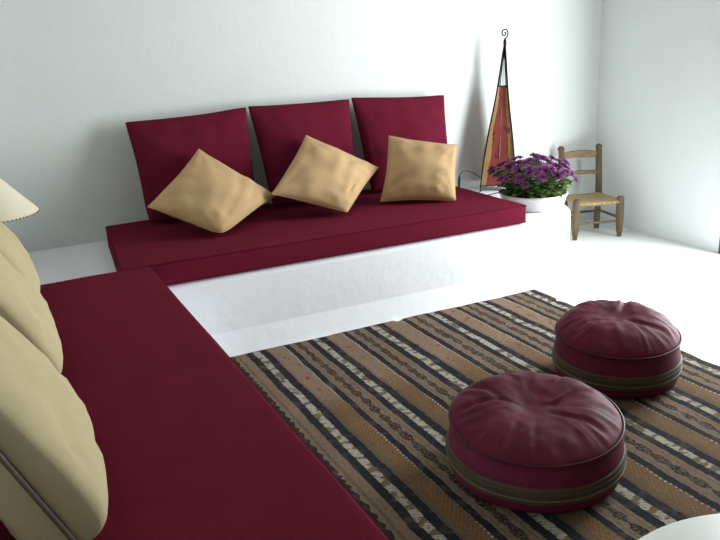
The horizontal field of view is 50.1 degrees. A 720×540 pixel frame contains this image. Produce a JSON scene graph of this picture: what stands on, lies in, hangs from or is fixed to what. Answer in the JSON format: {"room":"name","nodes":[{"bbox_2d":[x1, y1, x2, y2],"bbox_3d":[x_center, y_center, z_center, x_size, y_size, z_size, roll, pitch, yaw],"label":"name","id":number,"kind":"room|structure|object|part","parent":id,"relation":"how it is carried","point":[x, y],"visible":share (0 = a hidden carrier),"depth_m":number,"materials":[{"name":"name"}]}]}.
{"room":"living room","nodes":[
{"label":"living room","id":0,"kind":"room"},
{"bbox_2d":[0,0,601,251],"bbox_3d":[-0.282,-1.309,4.341,4.512,2.650,0.200,-11,19,-25],"label":"wall","id":1,"kind":"structure","parent":0,"point":[73,73],"depth_m":4.10,"materials":[{"name":"paint"}]},
{"bbox_2d":[324,219,719,365],"bbox_3d":[1.289,0.836,1.821,4.512,0.120,6.983,-11,19,-25],"label":"floor","id":2,"kind":"structure","parent":0,"point":[680,281],"depth_m":4.16,"materials":[{"name":"white paint"}]},
{"bbox_2d":[28,186,573,356],"bbox_3d":[0.240,0.316,2.861,3.271,0.361,3.602,-11,19,-25],"label":"bench","id":3,"kind":"object","parent":2,"relation":"on","point":[266,308],"visible":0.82,"depth_m":3.66,"materials":[{"name":"white paint"}]},
{"bbox_2d":[0,178,39,222],"bbox_3d":[-1.588,-0.178,3.307,0.419,0.479,0.420,-11,19,-25],"label":"table lamp","id":4,"kind":"object","parent":3,"relation":"on","point":[13,206],"visible":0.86,"depth_m":3.22,"materials":[{"name":"beige fabric"}]},
{"bbox_2d":[0,267,389,539],"bbox_3d":[-0.677,0.395,1.936,0.823,0.102,2.448,-11,19,-25],"label":"mattress","id":5,"kind":"object","parent":3,"relation":"on","point":[190,447],"visible":0.8,"depth_m":1.78,"materials":[{"name":"red fabric"}]},
{"bbox_2d":[0,221,39,291],"bbox_3d":[-1.335,-0.137,2.719,0.309,0.518,0.594,-11,19,-25],"label":"cushion","id":6,"kind":"object","parent":5,"relation":"on","point":[12,249],"visible":0.41,"depth_m":2.63,"materials":[{"name":"fabric"}]},
{"bbox_2d":[0,253,62,373],"bbox_3d":[-1.030,0.029,2.128,0.310,0.517,0.593,-11,19,-25],"label":"cushion","id":7,"kind":"object","parent":5,"relation":"on","point":[22,305],"visible":0.6,"depth_m":2.00,"materials":[{"name":"fabric"}]},
{"bbox_2d":[0,316,107,539],"bbox_3d":[-0.700,0.208,1.494,0.314,0.518,0.606,-11,19,-25],"label":"cushion","id":8,"kind":"object","parent":5,"relation":"on","point":[53,480],"visible":1,"depth_m":1.32,"materials":[{"name":"fabric"}]},
{"bbox_2d":[106,186,526,284],"bbox_3d":[-0.249,-0.229,3.922,2.037,0.103,0.886,-11,19,-25],"label":"mattress","id":9,"kind":"object","parent":3,"relation":"on","point":[178,251],"visible":0.79,"depth_m":3.64,"materials":[{"name":"red fabric"}]},
{"bbox_2d":[126,107,253,222],"bbox_3d":[-0.836,-0.545,3.955,0.631,0.513,0.249,-11,19,-25],"label":"cushion","id":10,"kind":"object","parent":9,"relation":"on","point":[162,148],"visible":0.61,"depth_m":3.88,"materials":[{"name":"red fabric"}]},
{"bbox_2d":[148,149,275,232],"bbox_3d":[-0.710,-0.389,3.721,0.354,0.347,0.543,6,19,27],"label":"cushion","id":11,"kind":"object","parent":9,"relation":"on","point":[207,194],"visible":0.99,"depth_m":3.63,"materials":[{"name":"beige fabric"}]},
{"bbox_2d":[248,99,353,204],"bbox_3d":[-0.278,-0.652,4.217,0.594,0.518,0.243,-11,19,-25],"label":"cushion","id":12,"kind":"object","parent":9,"relation":"on","point":[280,130],"visible":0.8,"depth_m":4.12,"materials":[{"name":"red fabric"}]},
{"bbox_2d":[272,135,378,211],"bbox_3d":[-0.176,-0.502,3.977,0.332,0.356,0.612,5,19,24],"label":"cushion","id":13,"kind":"object","parent":9,"relation":"on","point":[320,174],"visible":1,"depth_m":3.89,"materials":[{"name":"beige fabric"}]},
{"bbox_2d":[351,95,446,191],"bbox_3d":[0.279,-0.755,4.472,0.616,0.518,0.246,-11,19,-25],"label":"cushion","id":14,"kind":"object","parent":9,"relation":"on","point":[422,118],"visible":0.58,"depth_m":4.38,"materials":[{"name":"red fabric"}]},
{"bbox_2d":[380,135,457,201],"bbox_3d":[0.322,-0.549,4.140,0.400,0.323,0.253,1,17,12],"label":"cushion","id":15,"kind":"object","parent":9,"relation":"on","point":[416,170],"visible":1,"depth_m":4.08,"materials":[{"name":"beige fabric"}]},
{"bbox_2d":[458,29,515,194],"bbox_3d":[0.782,-0.961,4.694,0.439,0.967,0.283,-11,19,-25],"label":"lamp","id":16,"kind":"object","parent":3,"relation":"on","point":[499,147],"visible":0.87,"depth_m":4.73,"materials":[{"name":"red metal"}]},
{"bbox_3d":[0.727,-0.538,4.735,0.199,0.132,0.209,-18,23,-42],"label":"power cord","id":17,"kind":"part","parent":16,"relation":"part of","materials":[{"name":"black rubber"}]},
{"bbox_3d":[0.858,-0.834,4.777,0.213,0.596,0.171,1,17,10],"label":"lamp shade","id":18,"kind":"part","parent":16,"relation":"part of","materials":[{"name":"red fabric"}]},
{"bbox_3d":[0.852,-0.948,4.742,0.221,0.907,0.177,0,17,10],"label":"wire frame","id":19,"kind":"part","parent":16,"relation":"part of","materials":[{"name":"black metal"}]},
{"bbox_2d":[487,152,577,211],"bbox_3d":[0.980,-0.508,4.316,0.492,0.301,0.486,-11,19,-25],"label":"potted flowers","id":20,"kind":"object","parent":3,"relation":"on","point":[536,187],"visible":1,"depth_m":4.20,"materials":[{"name":"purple plant"}]},
{"bbox_3d":[0.750,-0.573,4.372,0.082,0.034,0.077,-46,17,7],"label":"flower","id":21,"kind":"part","parent":20,"relation":"part of","materials":[{"name":"purple plant"}]},
{"bbox_3d":[0.740,-0.548,4.306,0.069,0.030,0.070,-42,5,20],"label":"flower","id":22,"kind":"part","parent":20,"relation":"part of","materials":[{"name":"purple plant"}]},
{"bbox_3d":[0.781,-0.505,4.230,0.077,0.032,0.073,-44,25,-4],"label":"flower","id":23,"kind":"part","parent":20,"relation":"part of","materials":[{"name":"purple plant"}]},
{"bbox_3d":[0.791,-0.490,4.178,0.050,0.021,0.053,8,57,32],"label":"flower","id":24,"kind":"part","parent":20,"relation":"part of","materials":[{"name":"purple plant"}]},
{"bbox_3d":[0.851,-0.493,4.146,0.076,0.076,0.032,2,-25,16],"label":"flower","id":25,"kind":"part","parent":20,"relation":"part of","materials":[{"name":"purple plant"}]},
{"bbox_3d":[0.882,-0.597,4.279,0.077,0.034,0.082,-4,23,-5],"label":"flower","id":26,"kind":"part","parent":20,"relation":"part of","materials":[{"name":"purple plant"}]},
{"bbox_3d":[0.878,-0.452,4.096,0.056,0.056,0.024,8,-21,30],"label":"flower","id":27,"kind":"part","parent":20,"relation":"part of","materials":[{"name":"purple plant"}]},
{"bbox_3d":[0.915,-0.550,4.168,0.083,0.034,0.086,-10,50,-22],"label":"flower","id":28,"kind":"part","parent":20,"relation":"part of","materials":[{"name":"purple plant"}]},
{"bbox_3d":[0.914,-0.523,4.138,0.076,0.033,0.081,10,51,36],"label":"flower","id":29,"kind":"part","parent":20,"relation":"part of","materials":[{"name":"purple plant"}]},
{"bbox_3d":[0.927,-0.598,4.181,0.060,0.025,0.060,-6,41,-10],"label":"flower","id":30,"kind":"part","parent":20,"relation":"part of","materials":[{"name":"purple plant"}]},
{"bbox_3d":[0.975,-0.400,4.337,0.378,0.083,0.378,-11,19,-25],"label":"pot","id":31,"kind":"part","parent":20,"relation":"part of","materials":[{"name":"white ceramic"}]},
{"bbox_3d":[0.930,-0.508,4.090,0.056,0.024,0.059,0,49,8],"label":"flower","id":32,"kind":"part","parent":20,"relation":"part of","materials":[{"name":"purple plant"}]},
{"bbox_3d":[0.954,-0.537,4.105,0.065,0.027,0.068,1,51,11],"label":"flower","id":33,"kind":"part","parent":20,"relation":"part of","materials":[{"name":"purple plant"}]},
{"bbox_3d":[0.961,-0.489,4.075,0.068,0.072,0.028,0,-22,10],"label":"flower","id":34,"kind":"part","parent":20,"relation":"part of","materials":[{"name":"purple plant"}]},
{"bbox_3d":[1.004,-0.620,4.251,0.083,0.033,0.079,34,32,22],"label":"flower","id":35,"kind":"part","parent":20,"relation":"part of","materials":[{"name":"purple plant"}]},
{"bbox_3d":[1.024,-0.545,4.126,0.080,0.035,0.085,-15,60,-36],"label":"flower","id":36,"kind":"part","parent":20,"relation":"part of","materials":[{"name":"purple plant"}]},
{"bbox_3d":[1.057,-0.504,4.116,0.082,0.035,0.082,-10,51,-22],"label":"flower","id":37,"kind":"part","parent":20,"relation":"part of","materials":[{"name":"purple plant"}]},
{"bbox_3d":[1.079,-0.519,4.109,0.059,0.026,0.063,-9,55,-19],"label":"flower","id":38,"kind":"part","parent":20,"relation":"part of","materials":[{"name":"purple plant"}]},
{"bbox_2d":[230,289,719,539],"bbox_3d":[0.752,0.554,2.602,1.675,0.010,2.583,-11,19,-25],"label":"striped rug","id":39,"kind":"object","parent":2,"relation":"on","point":[372,403],"visible":0.63,"depth_m":2.73,"materials":[{"name":"fabric"}]},
{"bbox_2d":[445,371,626,512],"bbox_3d":[0.536,0.502,2.369,0.543,0.241,0.543,-14,20,-33],"label":"pouf","id":40,"kind":"object","parent":39,"relation":"on","point":[524,441],"visible":1,"depth_m":2.21,"materials":[{"name":"red leather"}]},
{"bbox_2d":[552,300,682,398],"bbox_3d":[0.992,0.283,2.979,0.482,0.266,0.481,-11,19,-25],"label":"pouf","id":41,"kind":"object","parent":39,"relation":"on","point":[618,349],"visible":0.96,"depth_m":2.82,"materials":[{"name":"red leather"}]},
{"bbox_2d":[638,513,719,539],"bbox_3d":[0.752,0.765,1.220,0.744,0.388,0.744,-11,19,-25],"label":"round table","id":42,"kind":"object","parent":39,"relation":"on","point":[706,527],"visible":1,"depth_m":1.46,"materials":[{"name":"white paint"}]},
{"bbox_2d":[558,143,623,239],"bbox_3d":[1.505,-0.521,5.070,0.350,0.568,0.357,-5,17,-8],"label":"chair","id":43,"kind":"object","parent":2,"relation":"on","point":[597,199],"visible":0.95,"depth_m":5.08,"materials":[{"name":"brown wood"}]},
{"bbox_3d":[1.361,-0.546,5.173,0.048,0.568,0.104,-11,19,-25],"label":"post","id":44,"kind":"part","parent":43,"relation":"part of","materials":[{"name":"brown wood"}]},
{"bbox_3d":[1.387,-0.323,4.948,0.050,0.269,0.051,-11,19,-25],"label":"leg","id":45,"kind":"part","parent":43,"relation":"part of","materials":[{"name":"brown wood"}]},
{"bbox_3d":[1.472,-0.776,5.151,0.242,0.054,0.026,-5,17,-8],"label":"rail","id":46,"kind":"part","parent":43,"relation":"part of","materials":[{"name":"brown wood"}]},
{"bbox_3d":[1.511,-0.462,5.062,0.330,0.041,0.288,-5,17,-8],"label":"seat","id":47,"kind":"part","parent":43,"relation":"part of","materials":[{"name":"beige wicker"}]},
{"bbox_3d":[1.610,-0.567,5.207,0.046,0.568,0.104,0,17,7],"label":"post","id":48,"kind":"part","parent":43,"relation":"part of","materials":[{"name":"brown wood"}]},
{"bbox_3d":[1.682,-0.349,4.989,0.050,0.269,0.051,-11,19,-25],"label":"leg","id":49,"kind":"part","parent":43,"relation":"part of","materials":[{"name":"brown wood"}]},
{"bbox_2d":[592,0,719,251],"bbox_3d":[3.157,-0.847,2.315,0.200,2.650,6.583,-11,19,-25],"label":"wall","id":50,"kind":"structure","parent":0,"point":[658,127],"depth_m":4.78,"materials":[{"name":"paint"}]}
]}

